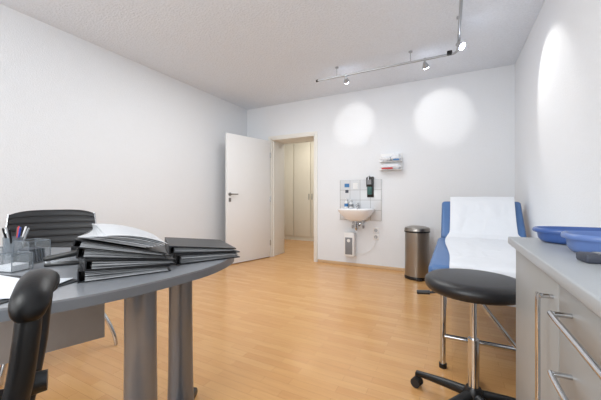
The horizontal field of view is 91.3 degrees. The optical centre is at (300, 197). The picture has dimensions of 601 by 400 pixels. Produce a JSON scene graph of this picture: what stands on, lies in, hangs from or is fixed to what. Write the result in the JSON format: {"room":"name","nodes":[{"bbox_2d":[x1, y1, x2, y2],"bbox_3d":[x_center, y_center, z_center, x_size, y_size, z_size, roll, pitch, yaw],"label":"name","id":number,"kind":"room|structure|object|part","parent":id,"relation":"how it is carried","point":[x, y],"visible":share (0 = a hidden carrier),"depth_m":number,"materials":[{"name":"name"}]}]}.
{"room":"examination room","nodes":[
{"label":"examination room","id":0,"kind":"room"},
{"bbox_2d":[0,4,246,246],"bbox_3d":[-2.389,-0.290,2.752,0.150,2.620,5.900,0,0,27],"label":"wall","id":1,"kind":"structure","parent":0,"point":[85,125],"depth_m":3.15,"materials":[{"name":"paint"}]},
{"bbox_2d":[0,239,515,399],"bbox_3d":[-0.253,1.070,3.085,4.920,0.100,8.850,0,0,27],"label":"floor","id":2,"kind":"structure","parent":0,"point":[288,325],"depth_m":2.06,"materials":[{"name":"brown wood"}]},
{"bbox_2d":[0,268,59,399],"bbox_3d":[-0.725,0.496,0.388,0.619,1.048,0.627,0,0,-37],"label":"armchair","id":3,"kind":"object","parent":2,"relation":"on","point":[30,301],"visible":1,"depth_m":0.56,"materials":[{"name":"black plastic"}]},
{"bbox_3d":[-0.571,0.387,0.595,0.116,0.365,0.230,0,0,-4],"label":"armrest","id":4,"kind":"part","parent":3,"relation":"part of","materials":[{"name":"black plastic"}]},
{"bbox_3d":[-0.574,0.400,0.636,0.040,0.048,0.048,0,0,-37],"label":"knob","id":5,"kind":"part","parent":3,"relation":"part of","materials":[{"name":"black plastic"}]},
{"bbox_2d":[0,209,117,385],"bbox_3d":[-1.696,0.553,2.006,0.692,0.926,0.649,0,0,43],"label":"chair","id":6,"kind":"object","parent":2,"relation":"on","point":[61,227],"visible":0.26,"depth_m":2.21,"materials":[{"name":"black plastic"}]},
{"bbox_3d":[-1.649,0.837,1.787,0.036,0.358,0.415,0,0,-7],"label":"leg","id":7,"kind":"part","parent":6,"relation":"part of","materials":[{"name":"silver metal"}]},
{"bbox_3d":[-1.902,0.358,1.859,0.036,0.481,0.604,0,0,-39],"label":"frame","id":8,"kind":"part","parent":6,"relation":"part of","materials":[{"name":"silver metal"}]},
{"bbox_3d":[-1.852,0.315,2.209,0.520,0.450,0.158,0,0,-39],"label":"backrest","id":9,"kind":"part","parent":6,"relation":"part of","materials":[{"name":"black leather"}]},
{"bbox_3d":[-1.471,0.837,2.015,0.415,0.358,0.036,0,0,-7],"label":"leg","id":10,"kind":"part","parent":6,"relation":"part of","materials":[{"name":"silver metal"}]},
{"bbox_2d":[0,247,233,399],"bbox_3d":[-1.174,0.650,1.402,1.627,0.740,1.185,0,0,27],"label":"desk","id":11,"kind":"object","parent":2,"relation":"on","point":[77,316],"visible":0.52,"depth_m":1.11,"materials":[{"name":"grey laminate"}]},
{"bbox_2d":[2,236,24,259],"bbox_3d":[-1.324,0.230,1.359,0.076,0.100,0.076,0,0,27],"label":"pen cup","id":12,"kind":"object","parent":11,"relation":"on","point":[7,246],"visible":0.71,"depth_m":1.33,"materials":[{"name":"plastic"}]},
{"bbox_2d":[8,229,11,242],"bbox_3d":[-1.308,0.206,1.329,0.008,0.139,0.048,0,0,-29],"label":"pen","id":13,"kind":"object","parent":12,"relation":"in","point":[9,230],"visible":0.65,"depth_m":1.32,"materials":[{"name":"black plastic"}]},
{"bbox_2d":[22,228,29,244],"bbox_3d":[-1.287,0.207,1.364,0.053,0.137,0.008,0,0,-8],"label":"pen","id":14,"kind":"object","parent":12,"relation":"in","point":[27,231],"visible":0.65,"depth_m":1.36,"materials":[{"name":"silver metal"}]},
{"bbox_2d":[0,251,32,273],"bbox_3d":[-1.104,0.246,1.132,0.084,0.068,0.076,0,0,10],"label":"acrylic tray","id":15,"kind":"object","parent":11,"relation":"on","point":[16,254],"visible":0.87,"depth_m":1.15,"materials":[{"name":"clear plastic"}]},
{"bbox_2d":[0,262,28,271],"bbox_3d":[-1.104,0.266,1.132,0.064,0.022,0.056,0,0,10],"label":"block","id":16,"kind":"object","parent":15,"relation":"in","point":[16,266],"visible":1,"depth_m":1.12,"materials":[{"name":"paper"}]},
{"bbox_2d":[13,238,50,262],"bbox_3d":[-1.164,0.231,1.276,0.094,0.098,0.084,0,0,16],"label":"acrylic tray","id":17,"kind":"object","parent":11,"relation":"on","point":[34,238],"visible":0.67,"depth_m":1.25,"materials":[{"name":"clear plastic"}]},
{"bbox_2d":[18,247,44,262],"bbox_3d":[-1.164,0.246,1.276,0.070,0.056,0.061,0,0,16],"label":"cards","id":18,"kind":"object","parent":17,"relation":"in","point":[38,252],"visible":0.93,"depth_m":1.26,"materials":[{"name":"white paper"}]},
{"bbox_2d":[0,274,76,303],"bbox_3d":[-1.006,0.279,0.907,0.480,0.003,0.280,0,0,11],"label":"desk mat","id":19,"kind":"object","parent":11,"relation":"on","point":[70,281],"visible":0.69,"depth_m":0.96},
{"bbox_2d":[0,278,72,298],"bbox_3d":[-0.903,0.273,0.888,0.280,0.001,0.200,0,0,-6],"label":"paper sheet","id":20,"kind":"object","parent":19,"relation":"on","point":[6,286],"visible":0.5,"depth_m":0.90,"materials":[{"name":"white paper"}]},
{"bbox_3d":[-0.941,0.276,0.902,0.280,0.001,0.200,0,0,7],"label":"paper sheet","id":21,"kind":"object","parent":19,"relation":"on","visible":0},
{"bbox_2d":[0,275,19,279],"bbox_3d":[-1.059,0.274,0.935,0.280,0.001,0.200,0,0,22],"label":"paper sheet","id":22,"kind":"object","parent":21,"relation":"on","point":[2,277],"visible":0.33,"depth_m":1.00,"materials":[{"name":"white paper"}]},
{"bbox_3d":[-1.185,0.510,1.301,0.536,0.380,0.012,0,0,-43],"label":"modesty panel","id":23,"kind":"part","parent":11,"relation":"part of","materials":[{"name":"grey metal"}]},
{"bbox_2d":[43,250,78,266],"bbox_3d":[-0.988,0.250,1.228,0.134,0.061,0.035,0,0,-24],"label":"stapler","id":24,"kind":"object","parent":11,"relation":"on","point":[59,259],"visible":0.73,"depth_m":1.22,"materials":[{"name":"black plastic"}]},
{"bbox_3d":[-0.991,0.240,1.227,0.129,0.042,0.030,0,0,-24],"label":"arm","id":25,"kind":"part","parent":24,"relation":"part of","materials":[{"name":"black plastic"}]},
{"bbox_2d":[44,256,76,263],"bbox_3d":[-0.989,0.259,1.228,0.123,0.033,0.025,0,0,-24],"label":"magazine","id":26,"kind":"object","parent":24,"relation":"on","point":[48,259],"depth_m":1.21,"materials":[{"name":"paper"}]},
{"bbox_2d":[77,262,170,283],"bbox_3d":[-0.704,0.259,1.171,0.286,0.042,0.324,0,0,-35],"label":"ring binder","id":27,"kind":"object","parent":11,"relation":"on","point":[83,276],"visible":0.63,"depth_m":1.03,"materials":[{"name":"black cardboard"}]},
{"bbox_2d":[77,256,174,270],"bbox_3d":[-0.695,0.229,1.163,0.286,0.056,0.323,0,0,-41],"label":"ring binder","id":28,"kind":"object","parent":27,"relation":"on","point":[88,264],"visible":0.62,"depth_m":1.02,"materials":[{"name":"black cardboard"}]},
{"bbox_2d":[76,248,168,258],"bbox_3d":[-0.708,0.200,1.185,0.285,0.074,0.321,0,0,-32],"label":"ring binder","id":29,"kind":"object","parent":28,"relation":"on","point":[82,253],"visible":0.44,"depth_m":1.04,"materials":[{"name":"black cardboard"}]},
{"bbox_2d":[72,230,166,256],"bbox_3d":[-0.694,0.176,1.167,0.283,0.083,0.323,0,0,-27],"label":"ring binder","id":30,"kind":"object","parent":29,"relation":"on","point":[79,242],"visible":0.69,"depth_m":1.03,"materials":[{"name":"black cardboard"}]},
{"bbox_2d":[78,224,167,247],"bbox_3d":[-0.680,0.146,1.142,0.276,0.087,0.319,0,0,-32],"label":"stack","id":31,"kind":"object","parent":30,"relation":"on","point":[120,234],"visible":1,"depth_m":1.06,"materials":[{"name":"white paper"}]},
{"bbox_3d":[-0.572,0.652,1.051,0.124,0.676,0.077,0,0,-5],"label":"column leg","id":32,"kind":"part","parent":11,"relation":"part of","materials":[{"name":"grey metal"}]},
{"bbox_3d":[-0.581,0.652,1.425,0.124,0.676,0.077,0,0,-5],"label":"column leg","id":33,"kind":"part","parent":11,"relation":"part of","materials":[{"name":"grey metal"}]},
{"bbox_2d":[165,246,239,264],"bbox_3d":[-0.493,0.258,1.429,0.286,0.044,0.323,0,0,-36],"label":"ring binder","id":34,"kind":"object","parent":11,"relation":"on","point":[188,258],"visible":0.51,"depth_m":1.29,"materials":[{"name":"black cardboard"}]},
{"bbox_2d":[164,237,235,253],"bbox_3d":[-0.500,0.226,1.440,0.286,0.050,0.318,0,0,-28],"label":"ring binder","id":35,"kind":"object","parent":34,"relation":"on","point":[175,245],"visible":0.99,"depth_m":1.34,"materials":[{"name":"black cardboard"}]},
{"bbox_2d":[284,141,313,240],"bbox_3d":[0.573,-0.230,7.106,2.300,2.500,0.605,0,0,27],"label":"wardrobe","id":36,"kind":"object","parent":2,"relation":"on","point":[298,157],"visible":0.33,"depth_m":7.10,"materials":[{"name":"beige laminate"}]},
{"bbox_3d":[-0.369,-0.250,7.286,0.445,2.340,0.020,0,0,27],"label":"door","id":37,"kind":"part","parent":36,"relation":"part of","materials":[{"name":"beige laminate"}]},
{"bbox_3d":[0.039,-0.250,7.075,0.445,2.340,0.020,0,0,27],"label":"door","id":38,"kind":"part","parent":36,"relation":"part of","materials":[{"name":"beige laminate"}]},
{"bbox_3d":[0.448,-0.250,6.864,0.445,2.340,0.020,0,0,27],"label":"door","id":39,"kind":"part","parent":36,"relation":"part of","materials":[{"name":"beige laminate"}]},
{"bbox_2d":[404,225,429,280],"bbox_3d":[1.486,0.686,3.755,0.313,0.668,0.309,0,0,-33],"label":"pedal bin","id":40,"kind":"object","parent":2,"relation":"on","point":[417,238],"visible":0.95,"depth_m":3.63,"materials":[{"name":"metal"}]},
{"bbox_3d":[1.488,0.389,3.756,0.306,0.073,0.306,0,0,27],"label":"lid","id":41,"kind":"part","parent":40,"relation":"part of","materials":[{"name":"metal"}]},
{"bbox_2d":[410,268,515,399],"bbox_3d":[0.826,0.694,1.394,0.592,0.652,0.576,0,0,27],"label":"stool","id":42,"kind":"object","parent":2,"relation":"on","point":[475,287],"visible":0.94,"depth_m":1.35,"materials":[{"name":"black leather"}]},
{"bbox_3d":[0.710,0.475,1.455,0.254,0.045,0.023,0,0,33],"label":"lever","id":43,"kind":"part","parent":42,"relation":"part of","materials":[{"name":"black plastic"}]},
{"bbox_3d":[0.813,0.403,1.381,0.424,0.070,0.424,0,0,27],"label":"seat","id":44,"kind":"part","parent":42,"relation":"part of","materials":[{"name":"black leather"}]},
{"bbox_3d":[0.813,0.688,1.381,0.048,0.465,0.048,0,0,27],"label":"post","id":45,"kind":"part","parent":42,"relation":"part of","materials":[{"name":"silver metal"}]},
{"bbox_2d":[428,197,526,368],"bbox_3d":[1.529,0.503,2.401,0.775,1.034,1.901,0,0,27],"label":"couch","id":46,"kind":"object","parent":2,"relation":"on","point":[475,231],"visible":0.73,"depth_m":2.65,"materials":[{"name":"white paper"}]},
{"bbox_3d":[1.498,0.600,2.378,0.612,0.800,1.700,0,0,27],"label":"frame","id":47,"kind":"part","parent":46,"relation":"part of","materials":[{"name":"silver metal"}]},
{"bbox_2d":[508,237,600,399],"bbox_3d":[0.538,0.580,0.141,0.501,0.880,1.858,0,0,27],"label":"sideboard","id":48,"kind":"object","parent":2,"relation":"on","point":[558,294],"visible":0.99,"depth_m":0.64,"materials":[{"name":"grey laminate"}]},
{"bbox_3d":[0.665,0.552,0.830,0.019,0.765,0.470,0,0,27],"label":"door","id":49,"kind":"part","parent":48,"relation":"part of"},
{"bbox_3d":[0.550,0.410,0.664,0.032,0.394,0.010,0,0,27],"label":"handle","id":50,"kind":"part","parent":48,"relation":"part of","materials":[{"name":"silver metal"}]},
{"bbox_2d":[508,237,600,317],"bbox_3d":[0.546,0.153,0.137,0.484,0.026,1.858,0,0,27],"label":"countertop","id":51,"kind":"structure","parent":48,"relation":"on","point":[581,279],"depth_m":0.60,"materials":[{"name":"grey laminate"}]},
{"bbox_3d":[0.427,0.338,0.432,0.038,0.010,0.300,0,0,27],"label":"handle","id":52,"kind":"part","parent":48,"relation":"part of","materials":[{"name":"silver metal"}]},
{"bbox_2d":[532,226,600,244],"bbox_3d":[0.919,0.117,0.866,0.374,0.046,0.156,0,0,27],"label":"dish","id":53,"kind":"object","parent":48,"relation":"on","point":[551,234],"visible":0.53,"depth_m":0.92,"materials":[{"name":"blue plastic"}]},
{"bbox_3d":[0.427,0.223,0.432,0.038,0.010,0.300,0,0,27],"label":"handle","id":54,"kind":"part","parent":48,"relation":"part of","materials":[{"name":"silver metal"}]},
{"bbox_3d":[0.453,0.343,0.419,0.019,0.130,0.445,0,0,27],"label":"drawer","id":55,"kind":"part","parent":48,"relation":"part of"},
{"bbox_3d":[0.453,0.223,0.419,0.019,0.100,0.445,0,0,27],"label":"drawer","id":56,"kind":"part","parent":48,"relation":"part of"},
{"bbox_2d":[560,231,600,251],"bbox_3d":[0.834,0.115,0.690,0.336,0.050,0.184,0,0,27],"label":"dish","id":57,"kind":"object","parent":48,"relation":"on","point":[584,241],"visible":0.94,"depth_m":0.73,"materials":[{"name":"blue plastic"}]},
{"bbox_2d":[576,251,600,263],"bbox_3d":[0.663,0.129,0.631,0.100,0.022,0.045,0,0,19],"label":"dish","id":58,"kind":"object","parent":48,"relation":"on","point":[588,257],"visible":1,"depth_m":0.63,"materials":[{"name":"grey plastic"}]},
{"bbox_2d":[0,0,544,109],"bbox_3d":[-0.253,-1.650,3.085,4.920,0.100,8.850,0,0,27],"label":"ceiling","id":59,"kind":"structure","parent":0,"point":[246,54],"depth_m":2.91,"materials":[{"name":"white paint"}]},
{"bbox_2d":[316,0,464,83],"bbox_3d":[0.436,-1.489,2.394,1.639,0.222,2.255,0,0,27],"label":"track light","id":60,"kind":"object","parent":59,"relation":"attached to","point":[460,45],"visible":1,"depth_m":3.13,"materials":[{"name":"silver metal"}]},
{"bbox_2d":[247,64,514,267],"bbox_3d":[0.894,-0.290,4.614,4.277,2.620,0.420,0,0,27],"label":"wall","id":61,"kind":"structure","parent":0,"point":[454,134],"depth_m":4.08,"materials":[{"name":"paint"}]},
{"bbox_2d":[225,133,270,263],"bbox_3d":[-0.828,0.012,4.759,0.158,1.990,0.873,0,0,43],"label":"door","id":62,"kind":"structure","parent":61,"relation":"in","point":[247,159],"depth_m":4.71,"materials":[{"name":"white paint"}]},
{"bbox_2d":[268,131,317,261],"bbox_3d":[-0.044,-0.024,5.098,0.933,2.088,0.448,0,0,27],"label":"door frame","id":63,"kind":"structure","parent":61,"relation":"attached to","point":[277,143],"depth_m":5.14,"materials":[{"name":"paint"}]},
{"bbox_2d":[344,232,355,256],"bbox_3d":[0.736,0.690,4.391,0.160,0.360,0.122,0,0,27],"label":"water heater","id":64,"kind":"object","parent":61,"relation":"attached to","point":[349,237],"visible":1,"depth_m":4.34,"materials":[{"name":"white plastic"}]},
{"bbox_3d":[0.713,0.710,4.346,0.110,0.250,0.005,0,0,27],"label":"panel","id":65,"kind":"part","parent":64,"relation":"part of","materials":[{"name":"grey plastic"}]},
{"bbox_2d":[340,179,381,220],"bbox_3d":[0.888,0.030,4.374,0.635,0.600,0.012,0,0,27],"label":"tile backsplash","id":66,"kind":"structure","parent":61,"relation":"attached to","point":[359,195],"depth_m":4.34,"materials":[{"name":"white tile"}]},
{"bbox_2d":[353,183,357,188],"bbox_3d":[0.820,-0.180,4.401,0.070,0.090,0.003,0,0,27],"label":"card","id":67,"kind":"object","parent":66,"relation":"attached to","point":[355,185],"visible":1,"depth_m":4.40,"materials":[{"name":"white paper"}]},
{"bbox_2d":[337,203,374,230],"bbox_3d":[0.787,0.274,4.217,0.520,0.409,0.361,0,0,27],"label":"basin","id":68,"kind":"object","parent":66,"relation":"attached to","point":[351,214],"visible":1,"depth_m":4.12,"materials":[{"name":"ceramic"}]},
{"bbox_2d":[344,198,347,207],"bbox_3d":[0.686,0.079,4.425,0.058,0.149,0.074,0,0,27],"label":"soap bottle","id":69,"kind":"object","parent":68,"relation":"on","point":[346,201],"visible":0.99,"depth_m":4.41,"materials":[{"name":"white plastic"}]},
{"bbox_2d":[366,176,373,196],"bbox_3d":[0.992,-0.166,4.234,0.095,0.312,0.142,0,0,27],"label":"soap dispenser","id":70,"kind":"object","parent":66,"relation":"attached to","point":[369,180],"visible":1,"depth_m":4.23,"materials":[{"name":"black plastic"}]},
{"bbox_2d":[367,187,371,194],"bbox_3d":[1.001,-0.110,4.250,0.065,0.120,0.060,0,0,27],"label":"bottle","id":71,"kind":"object","parent":70,"relation":"on","point":[369,189],"depth_m":4.22,"materials":[{"name":"green plastic"}]},
{"bbox_2d":[318,259,404,270],"bbox_3d":[0.795,0.998,4.421,3.977,0.044,0.014,0,0,27],"label":"baseboard","id":72,"kind":"structure","parent":61,"relation":"attached to","point":[319,260],"depth_m":4.35,"materials":[{"name":"brown wood"}]},
{"bbox_2d":[373,227,378,232],"bbox_3d":[1.094,0.470,4.267,0.085,0.085,0.014,0,0,27],"label":"power socket","id":73,"kind":"object","parent":61,"relation":"attached to","point":[375,229],"visible":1,"depth_m":4.26,"materials":[{"name":"white plastic"}]},
{"bbox_2d":[373,234,378,239],"bbox_3d":[1.094,0.565,4.267,0.085,0.085,0.014,0,0,27],"label":"power socket","id":74,"kind":"object","parent":61,"relation":"attached to","point":[374,235],"visible":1,"depth_m":4.26,"materials":[{"name":"white plastic"}]},
{"bbox_2d":[379,153,402,170],"bbox_3d":[1.266,-0.510,4.120,0.302,0.240,0.117,0,0,27],"label":"dispenser","id":75,"kind":"object","parent":61,"relation":"attached to","point":[394,161],"visible":1,"depth_m":4.10,"materials":[{"name":"white plastic"}]},
{"bbox_2d":[515,0,600,237],"bbox_3d":[1.278,-0.290,0.859,0.150,2.620,5.900,0,0,27],"label":"wall","id":76,"kind":"structure","parent":0,"point":[558,65],"depth_m":2.04,"materials":[{"name":"paint"}]}
]}

